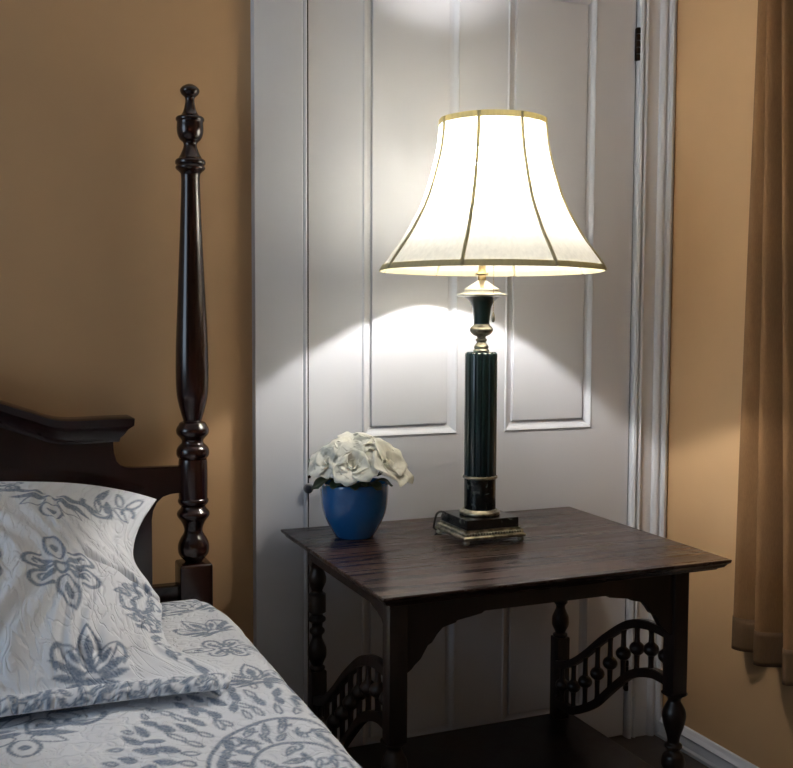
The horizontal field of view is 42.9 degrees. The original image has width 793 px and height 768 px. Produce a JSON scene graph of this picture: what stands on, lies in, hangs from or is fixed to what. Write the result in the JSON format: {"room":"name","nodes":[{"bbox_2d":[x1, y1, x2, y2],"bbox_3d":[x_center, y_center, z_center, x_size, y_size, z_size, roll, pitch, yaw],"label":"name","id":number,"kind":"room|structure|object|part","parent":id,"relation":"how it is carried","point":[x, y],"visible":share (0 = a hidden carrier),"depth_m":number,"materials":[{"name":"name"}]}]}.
{"room":"bedroom","nodes":[
{"label":"bedroom","id":0,"kind":"room"},
{"bbox_2d":[0,0,252,643],"bbox_3d":[-1.202,-0.334,1.893,4.268,2.600,0.120,-1,4,-23],"label":"wall","id":1,"kind":"structure","parent":0,"point":[91,99],"depth_m":2.10,"materials":[{"name":"beige paint"}]},
{"bbox_2d":[250,0,307,705],"bbox_3d":[-0.256,-0.115,2.226,0.120,2.130,0.030,-1,4,-23],"label":"trim","id":2,"kind":"structure","parent":1,"relation":"attached to","point":[278,27],"depth_m":2.21,"materials":[{"name":"white paint"}]},
{"bbox_2d":[303,0,640,747],"bbox_3d":[0.195,-0.064,2.426,0.892,1.994,0.062,-1,4,-23],"label":"door","id":3,"kind":"structure","parent":1,"relation":"in","point":[386,351],"depth_m":2.41,"materials":[{"name":"white gloss paint"},{"name":"dark metal"}]},
{"bbox_3d":[0.029,0.597,2.398,0.243,0.520,0.014,-1,4,-23],"label":"panel","id":4,"kind":"part","parent":3,"relation":"part of","materials":[{"name":"white paint"}]},
{"bbox_3d":[0.033,-0.414,2.335,0.243,1.071,0.014,-1,4,-23],"label":"panel","id":5,"kind":"part","parent":3,"relation":"part of","materials":[{"name":"white paint"}]},
{"bbox_3d":[0.374,0.589,2.544,0.251,0.520,0.014,-1,4,-23],"label":"panel","id":6,"kind":"part","parent":3,"relation":"part of","materials":[{"name":"white paint"}]},
{"bbox_3d":[0.379,-0.421,2.481,0.251,1.071,0.014,-1,4,-23],"label":"panel","id":7,"kind":"part","parent":3,"relation":"part of","materials":[{"name":"white paint"}]},
{"bbox_2d":[623,0,676,738],"bbox_3d":[0.655,-0.135,2.601,0.102,2.130,0.046,-1,4,-23],"label":"trim","id":8,"kind":"structure","parent":1,"relation":"attached to","point":[655,72],"depth_m":2.59,"materials":[{"name":"white paint"}]},
{"bbox_2d":[608,735,708,767],"bbox_3d":[-0.375,1.140,0.006,4.268,0.100,4.968,-1,4,-23],"label":"floor","id":9,"kind":"structure","parent":0,"point":[650,749],"depth_m":2.58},
{"bbox_2d":[0,84,212,605],"bbox_3d":[-0.745,0.247,0.883,1.610,1.571,2.107,-1,4,-23],"label":"headboard","id":10,"kind":"object","parent":9,"relation":"on","point":[35,446],"visible":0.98,"depth_m":2.06,"materials":[{"name":"brown wood"}]},
{"bbox_3d":[-0.797,0.011,1.917,0.576,0.222,0.062,-1,4,-23],"label":"crest moulding","id":11,"kind":"part","parent":10,"relation":"part of","materials":[{"name":"brown wood"}]},
{"bbox_3d":[-1.125,0.245,1.814,1.472,0.615,0.025,-1,4,-23],"label":"headboard panel","id":12,"kind":"part","parent":10,"relation":"part of","materials":[{"name":"brown wood"}]},
{"bbox_3d":[-1.126,0.502,1.829,1.480,0.141,0.028,-1,4,-23],"label":"rail","id":13,"kind":"part","parent":10,"relation":"part of","materials":[{"name":"brown wood"}]},
{"bbox_3d":[-0.425,0.172,2.104,0.068,1.571,0.068,-1,4,-23],"label":"bed post","id":14,"kind":"part","parent":10,"relation":"part of","materials":[{"name":"brown wood"}]},
{"bbox_3d":[-0.750,0.630,0.898,1.515,0.185,1.880,-1,4,-23],"label":"mattress","id":15,"kind":"object","parent":10,"relation":"on","visible":0},
{"bbox_2d":[0,599,361,767],"bbox_3d":[-0.709,0.669,0.869,1.642,0.331,2.032,-1,4,-23],"label":"quilt","id":16,"kind":"object","parent":15,"relation":"on","point":[259,721],"visible":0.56,"depth_m":1.40,"materials":[{"name":"white fabric"}]},
{"bbox_2d":[0,481,231,716],"bbox_3d":[-0.681,0.323,1.633,0.712,0.253,0.585,-1,4,-23],"label":"pillow","id":17,"kind":"object","parent":16,"relation":"on","point":[81,623],"visible":1,"depth_m":1.58,"materials":[{"name":"white fabric"}]},
{"bbox_2d":[281,507,731,767],"bbox_3d":[0.203,0.645,2.115,0.749,0.630,0.603,-1,4,-23],"label":"side table","id":18,"kind":"object","parent":9,"relation":"on","point":[419,580],"visible":0.97,"depth_m":2.02,"materials":[{"name":"brown wood"}]},
{"bbox_3d":[-0.175,0.648,2.228,0.042,0.608,0.042,-1,4,-23],"label":"leg","id":19,"kind":"part","parent":18,"relation":"part of","materials":[{"name":"brown wood"}]},
{"bbox_2d":[308,431,413,539],"bbox_3d":[-0.084,0.216,2.155,0.228,0.220,0.213,-1,4,-23],"label":"potted flowers","id":20,"kind":"object","parent":18,"relation":"on","point":[354,502],"visible":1,"depth_m":2.10,"materials":[{"name":"white plant"}]},
{"bbox_3d":[-0.145,0.157,2.106,0.080,0.074,0.094,-1,4,-23],"label":"flower","id":21,"kind":"part","parent":20,"relation":"part of","materials":[{"name":"white plant"}]},
{"bbox_3d":[-0.086,0.130,2.143,0.106,0.047,0.112,-1,4,-23],"label":"flower","id":22,"kind":"part","parent":20,"relation":"part of","materials":[{"name":"white plant"}]},
{"bbox_3d":[-0.084,0.164,2.081,0.113,0.086,0.072,0,4,-4],"label":"flower","id":23,"kind":"part","parent":20,"relation":"part of","materials":[{"name":"white plant"}]},
{"bbox_3d":[-0.090,0.267,2.154,0.145,0.118,0.145,-1,4,-23],"label":"pot","id":24,"kind":"part","parent":20,"relation":"part of","materials":[{"name":"blue ceramic"}]},
{"bbox_3d":[-0.050,0.136,2.192,0.091,0.065,0.109,-3,5,-42],"label":"flower","id":25,"kind":"part","parent":20,"relation":"part of","materials":[{"name":"white plant"}]},
{"bbox_3d":[-0.012,0.164,2.117,0.076,0.100,0.134,3,5,38],"label":"flower","id":26,"kind":"part","parent":20,"relation":"part of","materials":[{"name":"white plant"}]},
{"bbox_3d":[-0.004,0.676,1.785,0.052,0.608,0.052,-1,4,-23],"label":"leg","id":27,"kind":"part","parent":18,"relation":"part of","materials":[{"name":"brown wood"}]},
{"bbox_2d":[379,109,606,545],"bbox_3d":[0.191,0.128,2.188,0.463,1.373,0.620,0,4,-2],"label":"table lamp","id":28,"kind":"object","parent":18,"relation":"on","point":[493,204],"visible":1,"depth_m":1.97,"materials":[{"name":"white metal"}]},
{"bbox_3d":[0.202,0.531,2.397,0.147,0.543,0.472,3,5,41],"label":"power cord","id":29,"kind":"part","parent":28,"relation":"part of","materials":[{"name":"black plastic"}]},
{"bbox_3d":[0.177,0.307,2.153,0.145,0.020,0.145,-1,4,-23],"label":"plate","id":30,"kind":"part","parent":28,"relation":"part of","materials":[{"name":"gold metal"}]},
{"bbox_2d":[475,265,488,279],"bbox_3d":[0.180,-0.274,2.117,0.034,0.115,0.034,-1,4,-23],"label":"socket","id":31,"kind":"object","parent":28,"relation":"attached to","point":[481,273],"depth_m":2.11,"materials":[{"name":"gold metal"}]},
{"bbox_3d":[0.196,-0.534,2.068,0.224,0.012,0.224,-1,4,-23],"label":"trim","id":32,"kind":"part","parent":28,"relation":"part of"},
{"bbox_3d":[0.195,-0.239,2.087,0.471,0.012,0.471,-1,4,-23],"label":"trim","id":33,"kind":"part","parent":28,"relation":"part of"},
{"bbox_3d":[0.196,-0.386,2.078,0.467,0.306,0.467,-1,4,-23],"label":"lamp shade","id":34,"kind":"part","parent":28,"relation":"part of","materials":[{"name":"beige fabric"}]},
{"bbox_3d":[0.200,-0.212,2.099,0.009,0.128,0.033,-1,4,-12],"label":"pull chain","id":35,"kind":"part","parent":28,"relation":"part of","materials":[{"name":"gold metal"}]},
{"bbox_2d":[346,713,653,767],"bbox_3d":[0.203,0.849,2.125,0.721,0.019,0.560,-1,4,-23],"label":"shelf","id":36,"kind":"object","parent":18,"relation":"attached to","point":[551,740],"depth_m":2.29,"materials":[{"name":"brown wood"}]},
{"bbox_3d":[0.401,0.635,2.470,0.042,0.608,0.042,-1,4,-23],"label":"leg","id":37,"kind":"part","parent":18,"relation":"part of","materials":[{"name":"brown wood"}]},
{"bbox_3d":[0.556,0.664,2.021,0.052,0.608,0.052,-1,4,-23],"label":"leg","id":38,"kind":"part","parent":18,"relation":"part of","materials":[{"name":"brown wood"}]},
{"bbox_2d":[663,0,792,767],"bbox_3d":[1.629,-0.238,0.547,0.100,2.600,4.568,-1,4,-23],"label":"wall","id":39,"kind":"structure","parent":0,"point":[743,707],"depth_m":2.46,"materials":[{"name":"beige paint"}]},
{"bbox_2d":[657,716,758,767],"bbox_3d":[1.554,1.030,0.635,0.021,0.058,4.438,-1,4,-23],"label":"baseboard","id":40,"kind":"structure","parent":39,"relation":"attached to","point":[702,749],"depth_m":2.49,"materials":[{"name":"white paint"}]},
{"bbox_2d":[731,0,792,685],"bbox_3d":[0.980,-0.390,1.813,0.077,2.099,1.054,-1,4,-23],"label":"curtain","id":41,"kind":"object","parent":39,"relation":"hanging from","point":[762,618],"visible":1,"depth_m":2.21,"materials":[{"name":"beige fabric"}]}
]}

